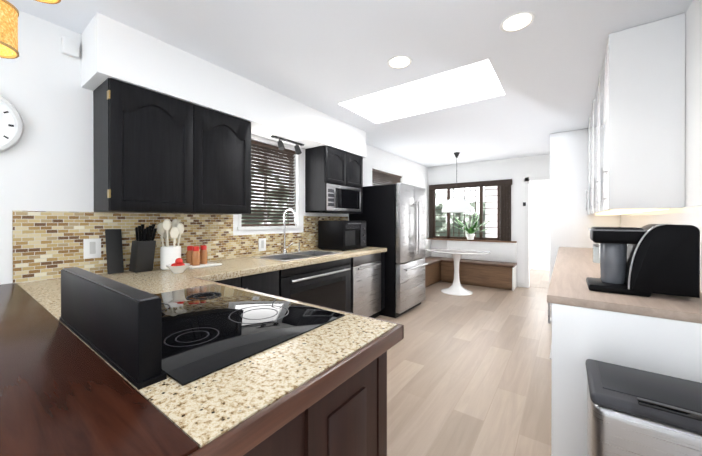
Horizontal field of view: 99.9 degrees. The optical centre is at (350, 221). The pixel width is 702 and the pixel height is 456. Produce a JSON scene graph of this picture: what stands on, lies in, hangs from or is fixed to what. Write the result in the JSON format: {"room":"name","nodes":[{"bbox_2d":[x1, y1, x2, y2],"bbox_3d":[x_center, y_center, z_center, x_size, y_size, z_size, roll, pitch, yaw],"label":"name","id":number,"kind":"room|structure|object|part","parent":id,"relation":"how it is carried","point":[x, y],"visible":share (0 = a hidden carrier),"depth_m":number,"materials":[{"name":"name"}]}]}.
{"room":"kitchen","nodes":[
{"label":"kitchen","id":0,"kind":"room"},
{"bbox_2d":[0,10,427,284],"bbox_3d":[-0.745,0.018,3.460,0.150,2.500,8.350,0,0,36],"label":"wall","id":1,"kind":"structure","parent":0,"point":[47,162],"depth_m":1.82,"materials":[{"name":"white paint"}]},
{"bbox_2d":[0,95,23,151],"bbox_3d":[-2.007,-0.544,1.556,0.042,0.378,0.378,0,0,36],"label":"clock","id":2,"kind":"object","parent":1,"relation":"attached to","point":[11,127],"visible":0.98,"depth_m":1.66,"materials":[{"name":"white plastic"}]},
{"bbox_2d":[61,36,78,57],"bbox_3d":[-1.782,-1.106,1.873,0.033,0.100,0.080,0,0,36],"label":"box","id":3,"kind":"object","parent":1,"relation":"attached to","point":[69,47],"visible":0.94,"depth_m":1.86,"materials":[{"name":"white"}]},
{"bbox_2d":[92,78,195,213],"bbox_3d":[-1.447,-0.471,2.083,0.330,0.810,0.500,0,0,36],"label":"upper cabinet","id":4,"kind":"object","parent":1,"relation":"attached to","point":[144,140],"depth_m":1.94,"materials":[{"name":"black wood"}]},
{"bbox_2d":[12,211,347,282],"bbox_3d":[-0.991,0.141,2.984,0.010,0.418,3.210,0,0,36],"label":"backsplash","id":5,"kind":"structure","parent":1,"relation":"attached to","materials":[{"name":"tile"}]},
{"bbox_2d":[83,238,100,258],"bbox_3d":[-1.722,0.180,1.964,0.006,0.130,0.090,0,0,36],"label":"electrical outlet plate","id":6,"kind":"object","parent":5,"relation":"attached to","point":[86,248],"depth_m":1.95,"materials":[{"name":"white plastic"}]},
{"bbox_2d":[90,242,95,253],"bbox_3d":[-1.719,0.174,1.961,0.002,0.080,0.030,0,0,36],"label":"insert","id":7,"kind":"object","parent":6,"relation":"attached to","point":[92,247],"depth_m":1.96,"materials":[{"name":"grey plastic"}]},
{"bbox_2d":[259,238,265,250],"bbox_3d":[-0.922,0.240,3.064,0.006,0.130,0.090,0,0,36],"label":"electrical outlet plate","id":8,"kind":"object","parent":5,"relation":"attached to","point":[260,249],"depth_m":3.06,"materials":[{"name":"white plastic"}]},
{"bbox_2d":[196,105,250,213],"bbox_3d":[-1.153,-0.473,2.487,0.330,0.810,0.500,0,0,36],"label":"upper cabinet","id":9,"kind":"object","parent":1,"relation":"attached to","point":[223,141],"depth_m":2.37,"materials":[{"name":"black wood"}]},
{"bbox_2d":[237,135,301,229],"bbox_3d":[-0.905,-0.396,3.222,0.170,0.950,0.840,0,0,36],"label":"window","id":10,"kind":"structure","parent":1,"relation":"in","point":[296,179],"depth_m":3.49,"materials":[{"name":"white wood"}]},
{"bbox_2d":[241,140,295,226],"bbox_3d":[-0.897,-0.394,3.216,0.050,0.882,0.744,0,0,36],"label":"blinds","id":11,"kind":"object","parent":10,"relation":"attached to","point":[259,148],"visible":0.69,"depth_m":3.23,"materials":[{"name":"brown wood"}]},
{"bbox_2d":[305,145,362,185],"bbox_3d":[-0.196,-0.668,3.800,0.330,0.430,0.770,0,0,36],"label":"upper cabinet","id":12,"kind":"object","parent":1,"relation":"attached to","point":[324,163],"depth_m":3.55,"materials":[{"name":"black wood"}]},
{"bbox_2d":[305,182,362,213],"bbox_3d":[-0.192,-0.292,3.799,0.340,0.314,0.770,0,0,36],"label":"upper cabinet","id":13,"kind":"object","parent":1,"relation":"attached to","point":[320,197],"depth_m":3.57,"materials":[{"name":"black wood"}]},
{"bbox_2d":[327,183,360,211],"bbox_3d":[-0.185,-0.292,3.793,0.322,0.314,0.720,0,0,36],"label":"microwave","id":14,"kind":"object","parent":13,"relation":"in","point":[341,197],"depth_m":3.70,"materials":[{"name":"grey plastic"}]},
{"bbox_2d":[371,166,403,185],"bbox_3d":[0.622,-0.428,5.339,0.148,0.980,1.220,0,0,36],"label":"window","id":15,"kind":"structure","parent":1,"relation":"in","point":[388,171],"depth_m":5.25,"materials":[{"name":"white wood"}]},
{"bbox_2d":[372,169,401,185],"bbox_3d":[0.639,-0.426,5.326,0.050,0.912,1.124,0,0,36],"label":"window blinds","id":16,"kind":"object","parent":15,"relation":"attached to","point":[385,178],"visible":0.12,"depth_m":5.24,"materials":[{"name":"brown wood"}]},
{"bbox_2d":[6,0,692,167],"bbox_3d":[0.581,-1.288,2.490,3.430,0.120,8.650,0,0,36],"label":"ceiling","id":17,"kind":"structure","parent":0,"point":[330,57],"depth_m":2.12,"materials":[{"name":"white paint"}]},
{"bbox_2d":[0,0,18,58],"bbox_3d":[-1.279,-0.917,1.032,0.156,0.607,0.156,0,0,36],"label":"pendant lamp","id":18,"kind":"object","parent":17,"relation":"hanging from","point":[9,13],"visible":1,"depth_m":1.04,"materials":[{"name":"yellow"}]},
{"bbox_2d":[35,0,60,3],"bbox_3d":[-1.156,-1.032,1.065,0.156,0.377,0.156,0,0,36],"label":"pendant lamp","id":19,"kind":"object","parent":17,"relation":"hanging from","point":[51,1],"visible":1,"depth_m":1.14,"materials":[{"name":"yellow"}]},
{"bbox_2d":[81,12,365,157],"bbox_3d":[-0.777,-1.056,2.991,0.345,0.348,2.880,0,0,36],"label":"ceiling soffit","id":20,"kind":"structure","parent":17,"relation":"attached to","point":[114,49],"depth_m":2.21,"materials":[{"name":"white paint"}]},
{"bbox_2d":[271,135,303,154],"bbox_3d":[-0.661,-0.814,3.179,0.090,0.134,0.440,0,0,36],"label":"track spotlight","id":21,"kind":"object","parent":20,"relation":"attached to","point":[281,147],"visible":1,"depth_m":3.15,"materials":[{"name":"black"}]},
{"bbox_2d":[387,55,411,68],"bbox_3d":[0.373,-1.222,2.264,0.188,0.008,0.188,0,0,36],"label":"recessed light","id":22,"kind":"object","parent":17,"relation":"in","point":[398,62],"depth_m":2.26,"materials":[{"name":"white"}]},
{"bbox_2d":[352,67,499,113],"bbox_3d":[0.678,-1.515,2.963,1.490,0.330,0.810,0,0,36],"label":"shaft","id":23,"kind":"object","parent":17,"relation":"attached to","point":[467,82],"visible":0.17,"depth_m":3.27,"materials":[{"name":"white paint"}]},
{"bbox_2d":[370,59,491,99],"bbox_3d":[0.678,-1.535,2.963,1.450,0.010,0.770,0,0,36],"label":"pane","id":24,"kind":"object","parent":23,"relation":"in","point":[468,69],"visible":0.21,"depth_m":3.17,"materials":[{"name":"white glass"}]},
{"bbox_2d":[442,152,471,212],"bbox_3d":[1.900,-0.702,5.298,0.520,1.068,0.520,0,0,36],"label":"light","id":25,"kind":"object","parent":17,"relation":"hanging from","point":[456,204],"visible":1,"depth_m":5.14,"materials":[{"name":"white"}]},
{"bbox_3d":[1.900,-0.321,5.300,0.520,0.305,0.520,0,0,36],"label":"lamp shade","id":26,"kind":"part","parent":25,"relation":"part of","materials":[{"name":"white"}]},
{"bbox_2d":[500,11,534,32],"bbox_3d":[1.018,-1.220,1.808,0.188,0.008,0.188,0,0,36],"label":"recessed light","id":27,"kind":"object","parent":17,"relation":"in","point":[519,21],"depth_m":1.80,"materials":[{"name":"white"}]},
{"bbox_2d":[376,268,551,455],"bbox_3d":[1.440,1.318,3.451,3.800,0.102,11.100,0,0,36],"label":"floor","id":28,"kind":"structure","parent":0,"point":[469,375],"depth_m":2.45,"materials":[{"name":"brown wood"}]},
{"bbox_2d":[216,270,283,297],"bbox_3d":[-1.059,0.833,2.368,0.626,0.880,0.730,0,0,36],"label":"base cabinet","id":29,"kind":"object","parent":28,"relation":"on","point":[272,281],"depth_m":2.34,"materials":[{"name":"black wood"}]},
{"bbox_2d":[228,398,311,455],"bbox_3d":[-1.094,0.837,1.095,2.068,0.880,0.490,0,0,36],"label":"base cabinet","id":30,"kind":"object","parent":28,"relation":"on","point":[291,436],"depth_m":0.64,"materials":[{"name":"brown wood"}]},
{"bbox_2d":[0,282,203,455],"bbox_3d":[-1.344,0.377,0.733,2.088,0.043,0.874,0,0,36],"label":"countertop","id":31,"kind":"structure","parent":30,"relation":"on","point":[58,397],"depth_m":0.58,"materials":[{"name":"brown wood"}]},
{"bbox_2d":[284,258,355,313],"bbox_3d":[-0.542,0.830,3.080,0.626,0.880,1.030,0,0,36],"label":"oven","id":32,"kind":"object","parent":28,"relation":"on","point":[333,284],"depth_m":2.95,"materials":[{"name":"black metal"}]},
{"bbox_2d":[312,338,395,455],"bbox_3d":[-0.824,0.836,1.467,2.068,0.880,0.430,0,0,36],"label":"base cabinet","id":33,"kind":"object","parent":28,"relation":"on","point":[349,416],"depth_m":0.86,"materials":[{"name":"brown wood"}]},
{"bbox_2d":[20,266,399,455],"bbox_3d":[-0.884,0.376,1.365,2.088,0.040,0.684,0,0,36],"label":"countertop","id":34,"kind":"structure","parent":33,"relation":"on","point":[224,409],"depth_m":0.72,"materials":[{"name":"beige stone"}]},
{"bbox_2d":[61,269,161,381],"bbox_3d":[-0.740,0.266,0.869,0.730,0.185,0.047,0,0,36],"label":"downdraft vent","id":35,"kind":"object","parent":34,"relation":"attached to","point":[120,324],"depth_m":0.72,"materials":[{"name":"black plastic"}]},
{"bbox_2d":[105,229,123,273],"bbox_3d":[-1.631,0.202,2.033,0.065,0.300,0.090,0,0,36],"label":"cutting board","id":36,"kind":"object","parent":34,"relation":"on","point":[114,250],"visible":1,"depth_m":2.03,"materials":[{"name":"black"}]},
{"bbox_2d":[129,224,156,272],"bbox_3d":[-1.471,0.185,2.088,0.188,0.335,0.119,0,0,36],"label":"knife block","id":37,"kind":"object","parent":34,"relation":"on","point":[143,246],"visible":1,"depth_m":2.05,"materials":[{"name":"black"}]},
{"bbox_2d":[157,219,183,269],"bbox_3d":[-1.341,0.164,2.191,0.139,0.375,0.171,0,0,36],"label":"utensil crock","id":38,"kind":"object","parent":34,"relation":"on","point":[171,254],"visible":0.85,"depth_m":2.15,"materials":[{"name":"white ceramic"}]},
{"bbox_2d":[165,258,189,272],"bbox_3d":[-1.194,0.301,2.037,0.150,0.102,0.150,0,0,36],"label":"fruit bowl","id":39,"kind":"object","parent":34,"relation":"on","point":[178,266],"visible":1,"depth_m":2.01,"materials":[{"name":"white ceramic"}]},
{"bbox_3d":[-1.194,0.325,2.038,0.150,0.055,0.150,0,0,36],"label":"dish","id":40,"kind":"part","parent":39,"relation":"part of","materials":[{"name":"white ceramic"}]},
{"bbox_2d":[48,282,347,397],"bbox_3d":[-0.588,0.351,1.128,0.930,0.012,0.648,0,0,36],"label":"cooktop","id":41,"kind":"object","parent":34,"relation":"in","point":[161,341],"depth_m":0.86,"materials":[{"name":"black glass"}]},
{"bbox_2d":[156,247,386,281],"bbox_3d":[-0.531,0.370,3.083,0.638,0.040,2.510,0,0,36],"label":"countertop","id":42,"kind":"structure","parent":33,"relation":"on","point":[230,267],"depth_m":2.47,"materials":[{"name":"beige stone"}]},
{"bbox_2d":[187,262,221,268],"bbox_3d":[-1.200,0.345,2.352,0.220,0.012,0.240,0,0,36],"label":"tray","id":43,"kind":"object","parent":42,"relation":"on","point":[209,264],"visible":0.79,"depth_m":2.29,"materials":[{"name":"white ceramic"}]},
{"bbox_2d":[186,250,203,265],"bbox_3d":[-1.237,0.283,2.310,0.126,0.112,0.056,0,0,27],"label":"spice jar","id":44,"kind":"object","parent":43,"relation":"on","point":[195,258],"depth_m":2.30,"materials":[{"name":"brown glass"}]},
{"bbox_2d":[189,245,202,250],"bbox_3d":[-1.205,0.209,2.293,0.045,0.034,0.045,0,0,24],"label":"lid","id":45,"kind":"object","parent":44,"relation":"on","point":[196,248],"depth_m":2.30,"materials":[{"name":"red plastic"}]},
{"bbox_2d":[204,250,206,263],"bbox_3d":[-1.191,0.282,2.381,0.055,0.112,0.055,0,0,24],"label":"spice jar","id":46,"kind":"object","parent":43,"relation":"on","point":[205,251],"depth_m":2.37,"materials":[{"name":"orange glass"}]},
{"bbox_2d":[280,210,299,253],"bbox_3d":[-0.602,0.104,3.271,0.217,0.491,0.264,0,0,36],"label":"faucet","id":47,"kind":"object","parent":42,"relation":"on","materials":[{"name":"silver metal"}]},
{"bbox_2d":[256,250,343,261],"bbox_3d":[-0.523,0.422,3.083,0.465,0.155,0.860,0,0,36],"label":"sink","id":48,"kind":"object","parent":42,"relation":"in","point":[299,253],"depth_m":3.13,"materials":[{"name":"grey metal"}]},
{"bbox_2d":[318,221,365,250],"bbox_3d":[-0.089,0.166,3.744,0.437,0.360,0.500,0,0,36],"label":"toaster oven","id":49,"kind":"object","parent":42,"relation":"on","point":[340,235],"visible":1,"depth_m":3.57,"materials":[{"name":"black plastic"}]},
{"bbox_2d":[345,224,359,228],"bbox_3d":[0.022,0.058,3.582,0.006,0.054,0.290,0,0,36],"label":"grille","id":50,"kind":"object","parent":49,"relation":"attached to","point":[347,226],"depth_m":3.57,"materials":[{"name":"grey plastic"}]},
{"bbox_3d":[0.021,0.197,3.583,0.004,0.180,0.310,0,0,36],"label":"glass","id":51,"kind":"part","parent":49,"relation":"part of","materials":[{"name":"black glass"}]},
{"bbox_3d":[0.159,0.161,3.773,0.004,0.290,0.120,0,0,36],"label":"panel","id":52,"kind":"part","parent":49,"relation":"part of","materials":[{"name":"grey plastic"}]},
{"bbox_2d":[356,250,386,317],"bbox_3d":[-0.018,0.827,3.799,0.626,0.880,0.750,0,0,36],"label":"base cabinet","id":53,"kind":"object","parent":28,"relation":"on","point":[370,268],"depth_m":3.62,"materials":[{"name":"silver metal"}]},
{"bbox_2d":[351,253,381,316],"bbox_3d":[0.214,0.777,3.575,0.070,0.762,0.620,0,0,36],"label":"dishwasher","id":54,"kind":"object","parent":53,"relation":"in","point":[366,268],"depth_m":3.55,"materials":[{"name":"silver metal"}]},
{"bbox_2d":[349,183,427,317],"bbox_3d":[0.580,0.378,4.389,0.893,1.775,0.860,0,0,36],"label":"fridge","id":55,"kind":"object","parent":28,"relation":"on","point":[392,216],"visible":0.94,"depth_m":3.99,"materials":[{"name":"silver metal"}]},
{"bbox_3d":[0.734,0.019,4.010,0.075,1.055,0.424,0,0,36],"label":"door","id":56,"kind":"part","parent":55,"relation":"part of","materials":[{"name":"silver metal"}]},
{"bbox_3d":[0.861,0.875,4.187,0.075,0.642,0.854,0,0,36],"label":"drawer","id":57,"kind":"part","parent":55,"relation":"part of","materials":[{"name":"silver metal"}]},
{"bbox_3d":[0.987,0.018,4.357,0.075,1.055,0.424,0,0,36],"label":"door","id":58,"kind":"part","parent":55,"relation":"part of","materials":[{"name":"silver metal"}]},
{"bbox_2d":[424,239,440,287],"bbox_3d":[1.345,0.830,5.805,0.466,0.860,2.098,0,0,36],"label":"bench","id":59,"kind":"object","parent":28,"relation":"on","point":[433,269],"depth_m":5.99,"materials":[{"name":"brown wood"}]},
{"bbox_3d":[1.883,0.819,5.414,1.796,0.045,2.098,0,0,36],"label":"seat","id":60,"kind":"part","parent":59,"relation":"part of","materials":[{"name":"brown wood"}]},
{"bbox_2d":[426,248,490,295],"bbox_3d":[1.900,0.892,5.304,1.120,0.740,0.784,0,0,36],"label":"table","id":61,"kind":"object","parent":28,"relation":"on","point":[455,288],"visible":1,"depth_m":5.23,"materials":[{"name":"white plastic"}]},
{"bbox_2d":[441,240,516,290],"bbox_3d":[2.555,0.829,5.929,1.316,0.860,0.474,0,0,36],"label":"bench","id":62,"kind":"object","parent":28,"relation":"on","point":[496,267],"depth_m":5.81,"materials":[{"name":"brown wood"}]},
{"bbox_2d":[549,129,622,280],"bbox_3d":[3.220,0.018,4.100,0.748,2.496,0.448,0,0,36],"label":"wall","id":63,"kind":"structure","parent":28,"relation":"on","point":[569,223],"depth_m":4.00,"materials":[{"name":"white paint"}]},
{"bbox_2d":[547,301,701,455],"bbox_3d":[1.404,0.835,1.498,0.618,0.880,0.619,0,0,36],"label":"base cabinet","id":64,"kind":"object","parent":28,"relation":"on","point":[651,342],"depth_m":1.33,"materials":[{"name":"white wood"}]},
{"bbox_2d":[547,245,701,320],"bbox_3d":[2.172,0.371,2.569,0.638,0.039,3.260,0,0,36],"label":"countertop","id":65,"kind":"structure","parent":64,"relation":"on","point":[568,282],"depth_m":1.42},
{"bbox_2d":[593,243,599,262],"bbox_3d":[2.123,0.268,2.517,0.091,0.165,0.091,0,0,27],"label":"canister","id":66,"kind":"object","parent":65,"relation":"on","point":[596,253],"depth_m":2.50,"materials":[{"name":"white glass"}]},
{"bbox_2d":[586,223,699,297],"bbox_3d":[1.536,0.181,1.562,0.454,0.347,0.476,0,0,36],"label":"coffee machine","id":67,"kind":"object","parent":65,"relation":"on","point":[649,259],"visible":1,"depth_m":1.38,"materials":[{"name":"black plastic"}]},
{"bbox_2d":[599,243,626,283],"bbox_3d":[1.375,0.214,1.547,0.110,0.208,0.110,0,0,36],"label":"cup","id":68,"kind":"object","parent":67,"relation":"on","point":[613,257],"depth_m":1.51,"materials":[{"name":"grey metal"}]},
{"bbox_2d":[586,277,650,296],"bbox_3d":[1.383,0.337,1.542,0.230,0.035,0.240,0,0,36],"label":"tray","id":69,"kind":"object","parent":67,"relation":"on","point":[594,284],"depth_m":1.47,"materials":[{"name":"black plastic"}]},
{"bbox_3d":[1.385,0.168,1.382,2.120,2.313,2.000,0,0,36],"label":"trim","id":70,"kind":"part","parent":67,"relation":"part of","materials":[{"name":"silver metal"}]},
{"bbox_2d":[585,359,701,455],"bbox_3d":[1.039,0.915,0.962,0.420,0.725,0.315,0,0,36],"label":"trash can","id":71,"kind":"object","parent":28,"relation":"on","point":[633,412],"visible":1,"depth_m":0.92,"materials":[{"name":"silver metal"}]},
{"bbox_2d":[428,154,549,286],"bbox_3d":[3.082,0.009,5.931,3.430,2.500,0.150,0,0,36],"label":"wall","id":72,"kind":"structure","parent":0,"point":[517,171],"depth_m":5.77,"materials":[{"name":"white paint"}]},
{"bbox_2d":[433,186,499,240],"bbox_3d":[2.449,-0.207,6.360,1.400,1.170,0.060,0,0,36],"label":"window","id":73,"kind":"structure","parent":72,"relation":"in","point":[481,227],"depth_m":6.22,"materials":[{"name":"brown wood"}]},
{"bbox_2d":[429,179,511,189],"bbox_3d":[2.468,-0.777,6.249,1.680,0.110,0.047,0,0,36],"label":"valance","id":74,"kind":"object","parent":72,"relation":"attached to","point":[473,184],"visible":0.93,"depth_m":6.18,"materials":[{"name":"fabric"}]},
{"bbox_2d":[429,190,433,237],"bbox_3d":[1.827,-0.178,6.718,0.094,1.110,0.037,0,0,36],"label":"curtain","id":75,"kind":"object","parent":74,"relation":"hanging from","point":[431,195],"visible":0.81,"depth_m":6.70,"materials":[{"name":"fabric"}]},
{"bbox_2d":[500,185,510,240],"bbox_3d":[3.054,-0.175,5.825,0.190,1.110,0.037,0,0,36],"label":"curtain","id":76,"kind":"object","parent":74,"relation":"hanging from","point":[505,212],"visible":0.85,"depth_m":5.82,"materials":[{"name":"fabric"}]},
{"bbox_2d":[427,238,516,242],"bbox_3d":[2.523,0.391,6.278,1.780,0.025,0.250,0,0,36],"label":"window sill","id":77,"kind":"structure","parent":72,"relation":"attached to","point":[473,240],"depth_m":6.10,"materials":[{"name":"brown wood"}]},
{"bbox_2d":[454,211,489,239],"bbox_3d":[2.501,0.076,6.145,0.722,0.601,0.171,0,0,36],"label":"plant","id":78,"kind":"object","parent":77,"relation":"on","point":[471,230],"visible":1,"depth_m":6.11,"materials":[{"name":"green plant"}]},
{"bbox_3d":[2.493,0.313,6.151,0.170,0.128,0.170,0,0,36],"label":"pot","id":79,"kind":"part","parent":78,"relation":"part of","materials":[{"name":"white ceramic"}]},
{"bbox_2d":[517,282,524,286],"bbox_3d":[2.405,1.218,5.006,3.130,0.090,2.150,0,0,36],"label":"baseboard","id":80,"kind":"structure","parent":72,"relation":"attached to","point":[520,284],"depth_m":5.69,"materials":[{"name":"white"}]},
{"bbox_2d":[525,176,549,287],"bbox_3d":[3.708,0.211,5.374,0.940,2.100,0.015,0,0,36],"label":"door frame","id":81,"kind":"structure","parent":72,"relation":"attached to","point":[527,180],"depth_m":5.62,"materials":[{"name":"white wood"}]},
{"bbox_2d":[685,0,701,206],"bbox_3d":[1.907,0.026,1.530,0.150,2.500,8.350,0,0,36],"label":"wall","id":82,"kind":"structure","parent":0,"point":[693,117],"depth_m":1.62,"materials":[{"name":"white paint"}]},
{"bbox_2d":[587,114,594,216],"bbox_3d":[2.719,-0.658,3.062,0.338,1.136,0.605,0,0,36],"label":"upper cabinet","id":83,"kind":"object","parent":82,"relation":"attached to","point":[589,214],"depth_m":3.49,"materials":[{"name":"white wood"}]},
{"bbox_2d":[591,80,598,212],"bbox_3d":[2.363,-0.657,2.572,0.338,1.136,0.605,0,0,36],"label":"upper cabinet","id":84,"kind":"object","parent":82,"relation":"attached to","point":[595,107],"depth_m":2.76,"materials":[{"name":"white wood"}]},
{"bbox_2d":[595,213,626,216],"bbox_3d":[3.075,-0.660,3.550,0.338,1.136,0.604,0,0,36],"label":"under-cabinet light","id":85,"kind":"object","parent":82,"relation":"attached to","point":[596,214],"depth_m":3.42,"materials":[{"name":"white plastic"}]},
{"bbox_2d":[599,13,690,212],"bbox_3d":[2.002,-0.655,2.076,0.338,1.136,0.624,0,0,36],"label":"upper cabinet","id":86,"kind":"object","parent":82,"relation":"attached to","point":[619,161],"depth_m":1.83,"materials":[{"name":"white wood"}]},
{"label":"outside","id":87,"kind":"structure","parent":0,"visible":0},
{"bbox_2d":[241,150,288,223],"bbox_3d":[-1.333,-0.432,3.534,0.010,2.400,2.020,0,0,36],"label":"tree","id":88,"kind":"object","parent":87,"point":[268,199],"depth_m":3.88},
{"bbox_2d":[436,187,484,236],"bbox_3d":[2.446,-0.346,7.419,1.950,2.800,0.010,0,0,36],"label":"view from the nook","id":89,"kind":"structure","parent":87,"point":[441,221],"depth_m":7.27,"materials":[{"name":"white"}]},
{"bbox_2d":[485,186,496,237],"bbox_3d":[3.562,-0.045,7.220,0.010,2.600,2.500,0,0,36],"label":"window blind","id":90,"kind":"structure","parent":87,"point":[490,215],"depth_m":6.71,"materials":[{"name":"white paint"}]},
{"bbox_2d":[530,181,549,269],"bbox_3d":[5.275,-0.046,7.526,2.800,2.600,0.010,0,0,36],"label":"room glow","id":91,"kind":"structure","parent":87,"point":[539,222],"depth_m":7.75,"materials":[{"name":"white"}]}
]}

